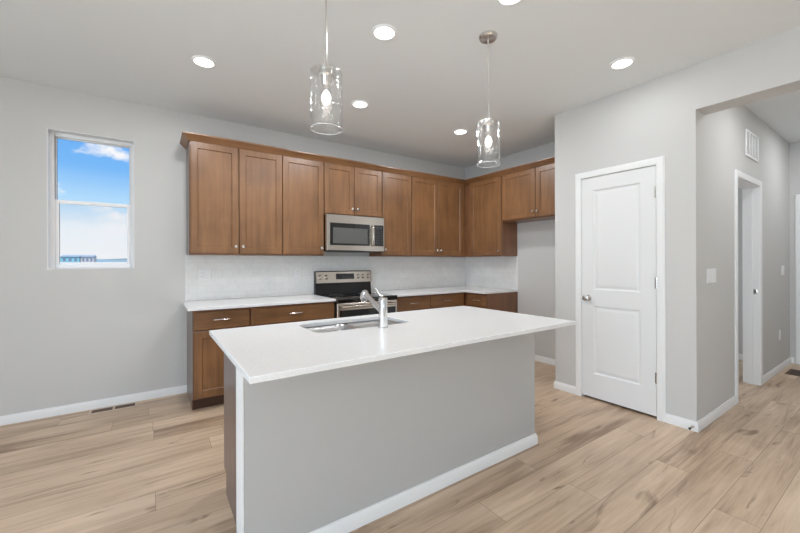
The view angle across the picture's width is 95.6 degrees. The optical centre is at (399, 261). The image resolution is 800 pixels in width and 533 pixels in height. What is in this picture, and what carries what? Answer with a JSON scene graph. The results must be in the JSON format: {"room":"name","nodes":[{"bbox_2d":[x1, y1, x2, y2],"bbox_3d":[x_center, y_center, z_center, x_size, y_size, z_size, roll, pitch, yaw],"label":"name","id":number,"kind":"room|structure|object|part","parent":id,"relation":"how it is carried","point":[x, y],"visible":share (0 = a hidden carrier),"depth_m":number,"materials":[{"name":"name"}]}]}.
{"room":"kitchen","nodes":[
{"label":"kitchen","id":0,"kind":"room"},
{"bbox_2d":[0,76,464,415],"bbox_3d":[-2.007,-0.092,3.721,7.504,2.743,0.150,0,0,-34],"label":"wall","id":1,"kind":"structure","parent":0,"point":[68,336],"depth_m":3.18,"materials":[{"name":"grey paint"}]},
{"bbox_2d":[47,128,133,268],"bbox_3d":[-2.721,-0.524,3.228,0.582,1.170,0.146,0,0,-34],"label":"window","id":2,"kind":"structure","parent":1,"relation":"in","point":[53,204],"depth_m":3.15,"materials":[{"name":"white plastic"}]},
{"bbox_3d":[-2.753,-0.803,3.275,0.528,0.560,0.023,0,0,-34],"label":"sash","id":3,"kind":"part","parent":2,"relation":"part of","materials":[{"name":"clear glass"}]},
{"bbox_3d":[-2.736,-0.251,3.253,0.528,0.568,0.026,0,0,-34],"label":"sash","id":4,"kind":"part","parent":2,"relation":"part of","materials":[{"name":"glass"}]},
{"bbox_2d":[0,385,186,425],"bbox_3d":[-3.526,1.248,2.576,3.497,0.072,0.013,0,0,-34],"label":"baseboard","id":5,"kind":"structure","parent":1,"relation":"attached to","point":[89,405],"depth_m":3.14,"materials":[{"name":"white paint"}]},
{"bbox_2d":[186,140,281,255],"bbox_3d":[-1.652,-0.593,3.655,0.838,1.050,0.360,0,0,-34],"label":"upper cabinet","id":6,"kind":"object","parent":1,"relation":"attached to","point":[234,195],"visible":1,"depth_m":3.51,"materials":[{"name":"brown wood"}]},
{"bbox_3d":[-2.011,-0.592,3.440,0.004,1.050,0.307,0,0,-34],"label":"panel","id":7,"kind":"part","parent":6,"relation":"part of","materials":[{"name":"laminate"}]},
{"bbox_3d":[-1.744,-0.594,3.425,0.409,1.024,0.020,0,0,-34],"label":"door","id":8,"kind":"part","parent":6,"relation":"part of","materials":[{"name":"brown wood"}]},
{"bbox_3d":[-1.400,-0.595,3.660,0.413,1.024,0.020,0,0,-34],"label":"door","id":9,"kind":"part","parent":6,"relation":"part of","materials":[{"name":"brown wood"}]},
{"bbox_2d":[180,131,554,184],"bbox_3d":[-0.130,-1.141,3.708,3.693,0.060,1.667,0,0,-29],"label":"crown molding","id":10,"kind":"structure","parent":6,"relation":"attached to","point":[186,136],"depth_m":4.09,"materials":[{"name":"brown wood"}]},
{"bbox_2d":[279,155,323,255],"bbox_3d":[-1.116,-0.595,4.023,0.460,1.050,0.360,0,0,-34],"label":"upper cabinet","id":11,"kind":"object","parent":1,"relation":"attached to","point":[302,179],"visible":0.96,"depth_m":3.91,"materials":[{"name":"brown wood"}]},
{"bbox_2d":[185,255,465,300],"bbox_3d":[-0.536,0.155,4.632,3.808,0.452,0.011,0,0,-34],"label":"backsplash","id":12,"kind":"structure","parent":1,"relation":"attached to","point":[232,277],"depth_m":4.16,"materials":[{"name":"white tile"}]},
{"bbox_2d":[198,269,210,279],"bbox_3d":[-1.958,0.127,3.643,0.116,0.114,0.010,0,0,-34],"label":"power outlet","id":13,"kind":"object","parent":12,"relation":"attached to","point":[203,274],"visible":1,"depth_m":3.64,"materials":[{"name":"white plastic"}]},
{"bbox_2d":[294,268,299,277],"bbox_3d":[-1.180,0.127,4.178,0.070,0.114,0.008,0,0,-34],"label":"power outlet","id":14,"kind":"object","parent":12,"relation":"attached to","point":[296,270],"visible":1,"depth_m":4.17,"materials":[{"name":"white plastic"}]},
{"bbox_2d":[323,162,381,217],"bbox_3d":[-0.614,-0.827,4.368,0.757,0.588,0.360,0,0,-34],"label":"upper cabinet","id":15,"kind":"object","parent":1,"relation":"attached to","point":[348,190],"visible":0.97,"depth_m":4.23,"materials":[{"name":"brown wood"}]},
{"bbox_3d":[-0.692,-0.828,4.147,0.368,0.562,0.020,0,0,-34],"label":"door","id":16,"kind":"part","parent":15,"relation":"part of","materials":[{"name":"brown wood"}]},
{"bbox_2d":[324,214,383,252],"bbox_3d":[-0.590,-0.324,4.324,0.744,0.414,0.436,0,0,-34],"label":"microwave","id":17,"kind":"object","parent":15,"relation":"attached to","point":[342,233],"visible":0.93,"depth_m":4.16,"materials":[{"name":"silver metal"}]},
{"bbox_3d":[-0.317,-0.311,4.281,0.024,0.259,0.056,0,0,-34],"label":"handle","id":18,"kind":"part","parent":17,"relation":"part of","materials":[{"name":"silver metal"}]},
{"bbox_3d":[-0.253,-0.313,4.351,0.126,0.250,0.004,0,0,-34],"label":"control panel","id":19,"kind":"part","parent":17,"relation":"part of","materials":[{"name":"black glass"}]},
{"bbox_3d":[-0.382,-0.829,4.360,0.372,0.562,0.020,0,0,-34],"label":"door","id":20,"kind":"part","parent":15,"relation":"part of","materials":[{"name":"brown wood"}]},
{"bbox_2d":[369,172,411,256],"bbox_3d":[-0.114,-0.598,4.710,0.452,1.050,0.360,0,0,-34],"label":"upper cabinet","id":21,"kind":"object","parent":1,"relation":"attached to","point":[396,188],"visible":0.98,"depth_m":4.60,"materials":[{"name":"brown wood"}]},
{"bbox_3d":[-0.036,-0.599,4.597,0.441,1.024,0.020,0,0,-34],"label":"door","id":22,"kind":"part","parent":21,"relation":"part of","materials":[{"name":"brown wood"}]},
{"bbox_2d":[404,176,462,256],"bbox_3d":[0.452,-0.600,5.099,0.921,1.050,0.360,0,0,-34],"label":"upper cabinet","id":23,"kind":"object","parent":1,"relation":"attached to","point":[436,206],"visible":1,"depth_m":4.95,"materials":[{"name":"brown wood"}]},
{"bbox_3d":[0.338,-0.600,4.854,0.442,1.024,0.020,0,0,-34],"label":"door","id":24,"kind":"part","parent":23,"relation":"part of","materials":[{"name":"brown wood"}]},
{"bbox_3d":[0.715,-0.601,5.113,0.462,1.024,0.020,0,0,-34],"label":"door","id":25,"kind":"part","parent":23,"relation":"part of","materials":[{"name":"brown wood"}]},
{"bbox_2d":[0,0,799,167],"bbox_3d":[1.436,-1.535,0.976,10.080,0.120,8.578,0,0,-34],"label":"ceiling","id":26,"kind":"structure","parent":0,"point":[428,82],"depth_m":2.59,"materials":[{"name":"white paint"}]},
{"bbox_2d":[192,55,215,67],"bbox_3d":[-1.433,-1.460,2.652,0.158,0.010,0.158,0,0,-34],"label":"recessed light","id":27,"kind":"object","parent":26,"relation":"in","point":[202,61],"visible":1,"depth_m":2.64,"materials":[{"name":"white plastic"}]},
{"bbox_2d":[194,58,213,66],"bbox_3d":[-1.433,-1.461,2.652,0.132,0.006,0.132,0,0,-34],"label":"diffuser","id":28,"kind":"object","parent":27,"relation":"attached to","point":[206,62],"depth_m":2.65,"materials":[{"name":"white plastic"}]},
{"bbox_2d":[310,0,341,133],"bbox_3d":[-0.351,-1.049,1.726,0.151,0.838,0.151,0,0,-34],"label":"pendant light","id":29,"kind":"object","parent":26,"relation":"hanging from","point":[325,71],"visible":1,"depth_m":1.71,"materials":[{"name":"clear glass"}]},
{"bbox_2d":[319,65,332,87],"bbox_3d":[-0.351,-0.885,1.726,0.066,0.095,0.066,0,0,-34],"label":"socket","id":30,"kind":"object","parent":29,"relation":"attached to","point":[325,71],"depth_m":1.70,"materials":[{"name":"silver metal"}]},
{"bbox_3d":[-0.352,-1.176,1.726,0.008,0.547,0.008,0,0,-34],"label":"rod","id":31,"kind":"part","parent":29,"relation":"part of","materials":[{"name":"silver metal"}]},
{"bbox_3d":[-0.351,-0.770,1.726,0.149,0.274,0.149,0,0,-34],"label":"lamp shade","id":32,"kind":"part","parent":29,"relation":"part of","materials":[{"name":"clear glass"}]},
{"bbox_2d":[352,100,368,107],"bbox_3d":[-0.371,-1.464,3.373,0.158,0.010,0.158,0,0,-34],"label":"recessed light","id":33,"kind":"object","parent":26,"relation":"in","point":[358,103],"visible":1,"depth_m":3.36,"materials":[{"name":"white plastic"}]},
{"bbox_2d":[353,102,366,107],"bbox_3d":[-0.371,-1.464,3.373,0.132,0.006,0.132,0,0,-34],"label":"diffuser","id":34,"kind":"object","parent":33,"relation":"attached to","point":[356,104],"depth_m":3.37,"materials":[{"name":"white plastic"}]},
{"bbox_2d":[372,24,396,40],"bbox_3d":[-0.100,-1.465,2.321,0.158,0.010,0.158,0,0,-34],"label":"recessed light","id":35,"kind":"object","parent":26,"relation":"in","point":[383,31],"visible":1,"depth_m":2.31,"materials":[{"name":"white plastic"}]},
{"bbox_2d":[374,27,393,38],"bbox_3d":[-0.100,-1.465,2.321,0.132,0.006,0.132,0,0,-34],"label":"diffuser","id":36,"kind":"object","parent":35,"relation":"attached to","point":[379,32],"depth_m":2.31,"materials":[{"name":"white plastic"}]},
{"bbox_2d":[453,129,467,134],"bbox_3d":[0.683,-1.467,4.094,0.158,0.010,0.158,0,0,-34],"label":"recessed light","id":37,"kind":"object","parent":26,"relation":"in","point":[458,131],"visible":1,"depth_m":4.07,"materials":[{"name":"white plastic"}]},
{"bbox_2d":[455,130,465,133],"bbox_3d":[0.683,-1.468,4.094,0.132,0.006,0.132,0,0,-34],"label":"diffuser","id":38,"kind":"object","parent":37,"relation":"attached to","point":[456,131],"depth_m":4.08,"materials":[{"name":"white plastic"}]},
{"bbox_2d":[477,30,500,166],"bbox_3d":[0.575,-1.052,2.362,0.151,0.838,0.151,0,0,-34],"label":"pendant light","id":39,"kind":"object","parent":26,"relation":"hanging from","point":[489,36],"visible":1,"depth_m":2.35,"materials":[{"name":"clear glass"}]},
{"bbox_2d":[483,118,493,133],"bbox_3d":[0.576,-0.887,2.362,0.066,0.095,0.066,0,0,-34],"label":"socket","id":40,"kind":"object","parent":39,"relation":"attached to","point":[488,123],"depth_m":2.34,"materials":[{"name":"silver metal"}]},
{"bbox_3d":[0.575,-1.179,2.362,0.008,0.547,0.008,0,0,-34],"label":"rod","id":41,"kind":"part","parent":39,"relation":"part of","materials":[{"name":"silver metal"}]},
{"bbox_3d":[0.576,-0.773,2.362,0.149,0.274,0.149,0,0,-34],"label":"lamp shade","id":42,"kind":"part","parent":39,"relation":"part of","materials":[{"name":"clear glass"}]},
{"bbox_2d":[497,0,521,5],"bbox_3d":[0.612,-1.467,2.001,0.158,0.010,0.158,0,0,-34],"label":"recessed light","id":43,"kind":"object","parent":26,"relation":"in","point":[500,2],"visible":1,"depth_m":2.05,"materials":[{"name":"white plastic"}]},
{"bbox_2d":[499,0,518,3],"bbox_3d":[0.612,-1.467,2.001,0.132,0.006,0.132,0,0,-34],"label":"diffuser","id":44,"kind":"object","parent":43,"relation":"attached to","point":[500,1],"depth_m":2.04,"materials":[{"name":"white plastic"}]},
{"bbox_2d":[610,57,634,68],"bbox_3d":[1.646,-1.470,2.691,0.158,0.010,0.158,0,0,-34],"label":"recessed light","id":45,"kind":"object","parent":26,"relation":"in","point":[620,63],"visible":1,"depth_m":2.68,"materials":[{"name":"white plastic"}]},
{"bbox_2d":[612,59,631,68],"bbox_3d":[1.646,-1.471,2.691,0.132,0.006,0.132,0,0,-34],"label":"diffuser","id":46,"kind":"object","parent":45,"relation":"attached to","point":[619,63],"depth_m":2.68,"materials":[{"name":"white plastic"}]},
{"bbox_2d":[0,359,799,532],"bbox_3d":[1.445,1.328,0.976,10.080,0.120,8.578,0,0,-34],"label":"floor","id":47,"kind":"structure","parent":0,"point":[156,465],"depth_m":2.17,"materials":[{"name":"brown wood"}]},
{"bbox_2d":[88,402,136,414],"bbox_3d":[-2.504,1.278,3.176,0.330,0.004,0.125,0,0,-34],"label":"floor vent","id":48,"kind":"object","parent":47,"relation":"in","point":[132,404],"visible":1,"depth_m":3.17,"materials":[{"name":"beige metal"}]},
{"bbox_2d":[187,307,249,409],"bbox_3d":[-1.720,0.845,3.424,0.458,0.867,0.658,0,0,-34],"label":"base cabinet","id":49,"kind":"object","parent":47,"relation":"on","point":[205,358],"visible":0.49,"depth_m":3.15,"materials":[{"name":"brown wood"}]},
{"bbox_3d":[-1.924,0.845,3.320,0.003,0.867,0.599,0,0,-34],"label":"panel","id":50,"kind":"part","parent":49,"relation":"part of","materials":[{"name":"laminate"}]},
{"bbox_3d":[-1.559,0.876,3.194,0.441,0.567,0.020,0,0,-34],"label":"door","id":51,"kind":"part","parent":49,"relation":"part of","materials":[{"name":"brown wood"}]},
{"bbox_3d":[-1.560,0.504,3.194,0.441,0.153,0.020,0,0,-34],"label":"drawer","id":52,"kind":"part","parent":49,"relation":"part of","materials":[{"name":"brown wood"}]},
{"bbox_2d":[250,301,333,325],"bbox_3d":[-1.187,0.843,3.790,0.835,0.867,0.658,0,0,-34],"label":"drawer","id":53,"kind":"object","parent":47,"relation":"on","point":[277,314],"visible":0.32,"depth_m":3.52,"materials":[{"name":"brown wood"}]},
{"bbox_2d":[182,294,335,310],"bbox_3d":[-1.396,0.397,3.651,1.330,0.025,0.654,0,0,-34],"label":"countertop","id":54,"kind":"structure","parent":53,"relation":"on","point":[294,299],"depth_m":3.52,"materials":[{"name":"white stone"}]},
{"bbox_2d":[314,270,396,317],"bbox_3d":[-0.508,0.691,4.205,0.752,1.165,0.722,0,0,-34],"label":"electric range","id":55,"kind":"object","parent":47,"relation":"on","point":[346,287],"visible":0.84,"depth_m":4.27,"materials":[{"name":"silver metal"}]},
{"bbox_3d":[-0.676,0.184,4.447,0.740,0.130,0.028,0,0,-34],"label":"control panel","id":56,"kind":"part","parent":55,"relation":"part of","materials":[{"name":"silver metal"}]},
{"bbox_2d":[318,292,396,302],"bbox_3d":[-0.515,0.405,4.215,0.752,0.046,0.623,0,0,-34],"label":"cooktop","id":57,"kind":"object","parent":55,"relation":"in","point":[341,297],"depth_m":4.12,"materials":[{"name":"grey glass"}]},
{"bbox_2d":[334,299,396,317],"bbox_3d":[-0.507,0.836,4.205,0.748,0.816,0.722,0,0,-34],"label":"oven","id":58,"kind":"object","parent":55,"relation":"in","point":[344,308],"depth_m":3.87,"materials":[{"name":"silver glass"}]},
{"bbox_2d":[224,320,537,532],"bbox_3d":[-0.054,0.840,2.309,1.927,0.866,0.779,0,0,-34],"label":"kitchen island","id":59,"kind":"object","parent":47,"relation":"on","point":[344,449],"visible":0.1,"depth_m":1.81,"materials":[{"name":"quartz"},{"name":"maple"},{"name":"paint"}]},
{"bbox_3d":[-0.826,0.842,1.810,0.006,0.866,0.586,0,0,-34],"label":"panel","id":60,"kind":"part","parent":59,"relation":"part of","materials":[{"name":"laminate"}]},
{"bbox_3d":[-0.662,0.842,1.501,0.010,0.866,0.110,0,0,-34],"label":"trim","id":61,"kind":"part","parent":59,"relation":"part of","materials":[{"name":"white paint"}]},
{"bbox_2d":[209,306,575,383],"bbox_3d":[0.027,0.393,2.180,1.972,0.024,1.015,0,0,-34],"label":"island countertop","id":62,"kind":"structure","parent":59,"relation":"on","point":[262,353],"depth_m":1.82,"materials":[{"name":"white stone"}]},
{"bbox_2d":[305,320,399,332],"bbox_3d":[-0.279,0.499,2.266,0.639,0.183,0.347,0,0,-34],"label":"undermount sink","id":63,"kind":"object","parent":62,"relation":"in","point":[372,323],"visible":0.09,"depth_m":2.38,"materials":[{"name":"silver metal"}]},
{"bbox_3d":[-0.414,0.499,2.173,0.310,0.183,0.347,0,0,-34],"label":"bowl","id":64,"kind":"part","parent":63,"relation":"part of","materials":[{"name":"silver metal"}]},
{"bbox_3d":[-0.143,0.498,2.359,0.310,0.183,0.347,0,0,-34],"label":"bowl","id":65,"kind":"part","parent":63,"relation":"part of","materials":[{"name":"silver metal"}]},
{"bbox_2d":[360,287,387,327],"bbox_3d":[-0.162,0.267,2.204,0.060,0.228,0.283,0,0,-34],"label":"faucet","id":66,"kind":"object","parent":62,"relation":"on","point":[381,307],"visible":1,"depth_m":2.10,"materials":[{"name":"silver metal"}]},
{"bbox_3d":[-0.160,0.245,2.200,0.036,0.123,0.216,0,0,-34],"label":"spout","id":67,"kind":"part","parent":66,"relation":"part of","materials":[{"name":"silver metal"}]},
{"bbox_3d":[0.134,1.236,2.038,1.927,0.072,0.121,0,0,-34],"label":"baseboard","id":68,"kind":"part","parent":59,"relation":"part of","materials":[{"name":"white paint"}]},
{"bbox_2d":[397,295,429,311],"bbox_3d":[-0.001,0.839,4.605,0.527,0.867,0.658,0,0,-34],"label":"base cabinet","id":69,"kind":"object","parent":47,"relation":"on","point":[420,302],"visible":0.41,"depth_m":4.37,"materials":[{"name":"brown wood"}]},
{"bbox_2d":[429,292,463,308],"bbox_3d":[0.462,0.838,4.922,0.593,0.867,0.658,0,0,-34],"label":"base cabinet","id":70,"kind":"object","parent":47,"relation":"on","point":[449,299],"visible":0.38,"depth_m":4.66,"materials":[{"name":"brown wood"}]},
{"bbox_2d":[464,292,517,312],"bbox_3d":[1.040,0.836,5.121,0.658,0.867,0.984,0,0,-34],"label":"base cabinet","id":71,"kind":"object","parent":47,"relation":"on","point":[508,302],"visible":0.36,"depth_m":4.73,"materials":[{"name":"brown wood"}]},
{"bbox_2d":[371,286,517,296],"bbox_3d":[0.596,0.391,4.809,1.742,0.025,1.000,0,0,-34],"label":"countertop","id":72,"kind":"structure","parent":71,"relation":"on","point":[457,289],"depth_m":4.78,"materials":[{"name":"white stone"}]},
{"bbox_3d":[0.991,0.496,4.695,0.020,0.153,0.320,0,0,-34],"label":"drawer","id":73,"kind":"part","parent":71,"relation":"part of","materials":[{"name":"brown wood"}]},
{"bbox_2d":[785,369,799,375],"bbox_3d":[4.495,1.257,4.121,0.310,0.004,0.130,0,0,-34],"label":"floor vent","id":74,"kind":"object","parent":47,"relation":"in","point":[794,372],"visible":1,"depth_m":4.12,"materials":[{"name":"brown metal"}]},
{"bbox_2d":[465,142,554,358],"bbox_3d":[1.936,-0.105,4.501,0.120,2.743,3.027,0,0,-34],"label":"wall","id":75,"kind":"structure","parent":0,"point":[536,239],"depth_m":4.67,"materials":[{"name":"grey paint"}]},
{"bbox_2d":[462,176,516,256],"bbox_3d":[1.158,-0.602,5.205,0.360,1.050,0.984,0,0,-34],"label":"upper cabinet","id":76,"kind":"object","parent":75,"relation":"attached to","point":[485,234],"visible":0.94,"depth_m":4.93,"materials":[{"name":"brown wood"}]},
{"bbox_3d":[1.163,-0.603,4.955,0.020,1.024,0.548,0,0,-34],"label":"door","id":77,"kind":"part","parent":76,"relation":"part of","materials":[{"name":"brown wood"}]},
{"bbox_2d":[465,256,517,289],"bbox_3d":[1.310,0.149,5.298,0.011,0.452,0.982,0,0,-34],"label":"backsplash","id":78,"kind":"structure","parent":75,"relation":"attached to","point":[504,269],"depth_m":5.23,"materials":[{"name":"white tile"}]},
{"bbox_2d":[487,266,490,273],"bbox_3d":[1.294,0.119,5.304,0.008,0.114,0.070,0,0,-34],"label":"power outlet","id":79,"kind":"object","parent":78,"relation":"attached to","point":[488,267],"visible":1,"depth_m":5.29,"materials":[{"name":"white plastic"}]},
{"bbox_2d":[502,163,554,222],"bbox_3d":[1.703,-0.826,4.411,0.360,0.606,0.940,0,0,-34],"label":"upper cabinet","id":80,"kind":"object","parent":75,"relation":"attached to","point":[528,195],"visible":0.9,"depth_m":4.38,"materials":[{"name":"brown wood"}]},
{"bbox_3d":[1.469,-0.826,4.508,0.020,0.580,0.489,0,0,-34],"label":"door","id":81,"kind":"part","parent":80,"relation":"part of","materials":[{"name":"brown wood"}]},
{"bbox_3d":[1.729,-0.827,4.129,0.020,0.580,0.418,0,0,-34],"label":"door","id":82,"kind":"part","parent":80,"relation":"part of","materials":[{"name":"brown wood"}]},
{"bbox_2d":[535,355,554,364],"bbox_3d":[1.877,1.231,4.475,0.013,0.072,1.002,0,0,-34],"label":"baseboard","id":83,"kind":"structure","parent":75,"relation":"attached to","point":[537,357],"depth_m":4.55,"materials":[{"name":"white paint"}]},
{"bbox_2d":[555,26,799,421],"bbox_3d":[2.341,-0.106,2.686,0.190,2.743,2.478,0,0,-34],"label":"wall","id":84,"kind":"structure","parent":0,"point":[657,117],"depth_m":2.82,"materials":[{"name":"grey paint"}]},
{"bbox_2d":[554,381,575,394],"bbox_3d":[1.619,1.232,3.565,0.013,0.072,0.233,0,0,-34],"label":"baseboard","id":85,"kind":"structure","parent":84,"relation":"attached to","point":[558,385],"depth_m":3.56,"materials":[{"name":"white paint"}]},
{"bbox_2d":[582,165,656,415],"bbox_3d":[1.881,0.234,3.161,0.101,2.023,0.622,0,0,-34],"label":"door","id":86,"kind":"structure","parent":84,"relation":"in","point":[619,279],"depth_m":3.15,"materials":[{"name":"white paint"}]},
{"bbox_3d":[1.725,0.333,3.359,0.067,0.062,0.062,0,0,-34],"label":"knob","id":87,"kind":"part","parent":86,"relation":"part of","materials":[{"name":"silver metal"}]},
{"bbox_2d":[575,156,665,421],"bbox_3d":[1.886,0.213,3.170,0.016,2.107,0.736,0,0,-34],"label":"trim","id":88,"kind":"structure","parent":84,"relation":"attached to","point":[659,162],"depth_m":2.91,"materials":[{"name":"white paint"}]},
{"bbox_2d":[738,188,742,353],"bbox_3d":[3.924,-0.111,5.485,0.120,2.743,2.399,0,0,-34],"label":"wall","id":89,"kind":"structure","parent":0,"point":[740,280],"depth_m":4.69,"materials":[{"name":"grey paint"}]},
{"bbox_2d":[701,105,789,417],"bbox_3d":[3.553,-0.110,3.703,3.109,2.743,0.120,0,0,-34],"label":"wall","id":90,"kind":"structure","parent":0,"point":[722,132],"depth_m":3.19,"materials":[{"name":"grey paint"}]},
{"bbox_2d":[665,396,735,432],"bbox_3d":[2.542,1.229,3.045,0.945,0.072,0.210,0,0,-34],"label":"baseboard","id":91,"kind":"structure","parent":90,"relation":"attached to","point":[681,422],"depth_m":2.82,"materials":[{"name":"white paint"}]},
{"bbox_2d":[707,268,715,282],"bbox_3d":[2.460,0.108,2.873,0.188,0.113,0.010,0,0,-34],"label":"light switch","id":92,"kind":"object","parent":90,"relation":"attached to","point":[711,273],"visible":1,"depth_m":2.87,"materials":[{"name":"white plastic"}]},
{"bbox_2d":[734,169,762,403],"bbox_3d":[3.361,0.216,3.488,0.894,2.092,0.016,0,0,-34],"label":"trim","id":93,"kind":"structure","parent":90,"relation":"attached to","point":[737,173],"depth_m":3.25,"materials":[{"name":"white paint"}]},
{"bbox_2d":[738,177,759,384],"bbox_3d":[3.322,0.242,3.546,0.790,2.040,0.127,0,0,-34],"label":"door","id":94,"kind":"structure","parent":90,"relation":"attached to","point":[750,192],"depth_m":3.75,"materials":[{"name":"white paint"}]},
{"bbox_2d":[745,129,758,162],"bbox_3d":[3.454,-1.135,3.559,0.450,0.255,0.010,0,0,-34],"label":"air vent","id":95,"kind":"object","parent":90,"relation":"in","point":[751,140],"visible":1,"depth_m":3.55,"materials":[{"name":"white plastic"}]},
{"bbox_2d":[763,357,793,383],"bbox_3d":[4.315,1.223,4.129,1.378,0.072,0.036,0,0,-34],"label":"baseboard","id":96,"kind":"structure","parent":90,"relation":"attached to","point":[777,369],"depth_m":4.10,"materials":[{"name":"white paint"}]},
{"bbox_2d":[789,141,799,362],"bbox_3d":[5.337,-0.115,3.957,0.120,2.743,1.481,0,0,-34],"label":"wall","id":97,"kind":"structure","parent":0,"point":[794,148],"depth_m":4.51,"materials":[{"name":"grey paint"}]},
{"bbox_2d":[794,194,799,363],"bbox_3d":[5.155,0.210,4.103,0.016,2.093,0.946,0,0,-34],"label":"trim","id":98,"kind":"structure","parent":97,"relation":"attached to","point":[796,196],"depth_m":4.47,"materials":[{"name":"white paint"}]},
{"label":"outside","id":99,"kind":"structure","parent":0,"visible":0},
{"bbox_3d":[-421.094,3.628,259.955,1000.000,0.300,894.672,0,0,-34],"label":"ground","id":100,"kind":"structure","parent":99,"visible":0},
{"bbox_2d":[60,255,80,261],"bbox_3d":[-145.130,-0.202,160.547,6.332,5.750,10.000,0,0,-34],"label":"house","id":101,"kind":"structure","parent":100,"relation":"on","point":[64,258],"depth_m":157.21,"materials":[{"name":"teal"}]},
{"bbox_2d":[80,255,95,261],"bbox_3d":[-140.446,-0.217,163.763,4.704,5.750,10.000,0,0,-34],"label":"house","id":102,"kind":"structure","parent":100,"relation":"on","point":[84,258],"depth_m":160.47,"materials":[{"name":"white"}]},
{"bbox_2d":[96,259,126,261],"bbox_3d":[-454.056,-0.600,343.274,480.000,8.561,40.000,0,0,-34],"label":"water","id":103,"kind":"structure","parent":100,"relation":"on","point":[97,260],"depth_m":421.12,"materials":[{"name":"blue liquid"}]}
]}

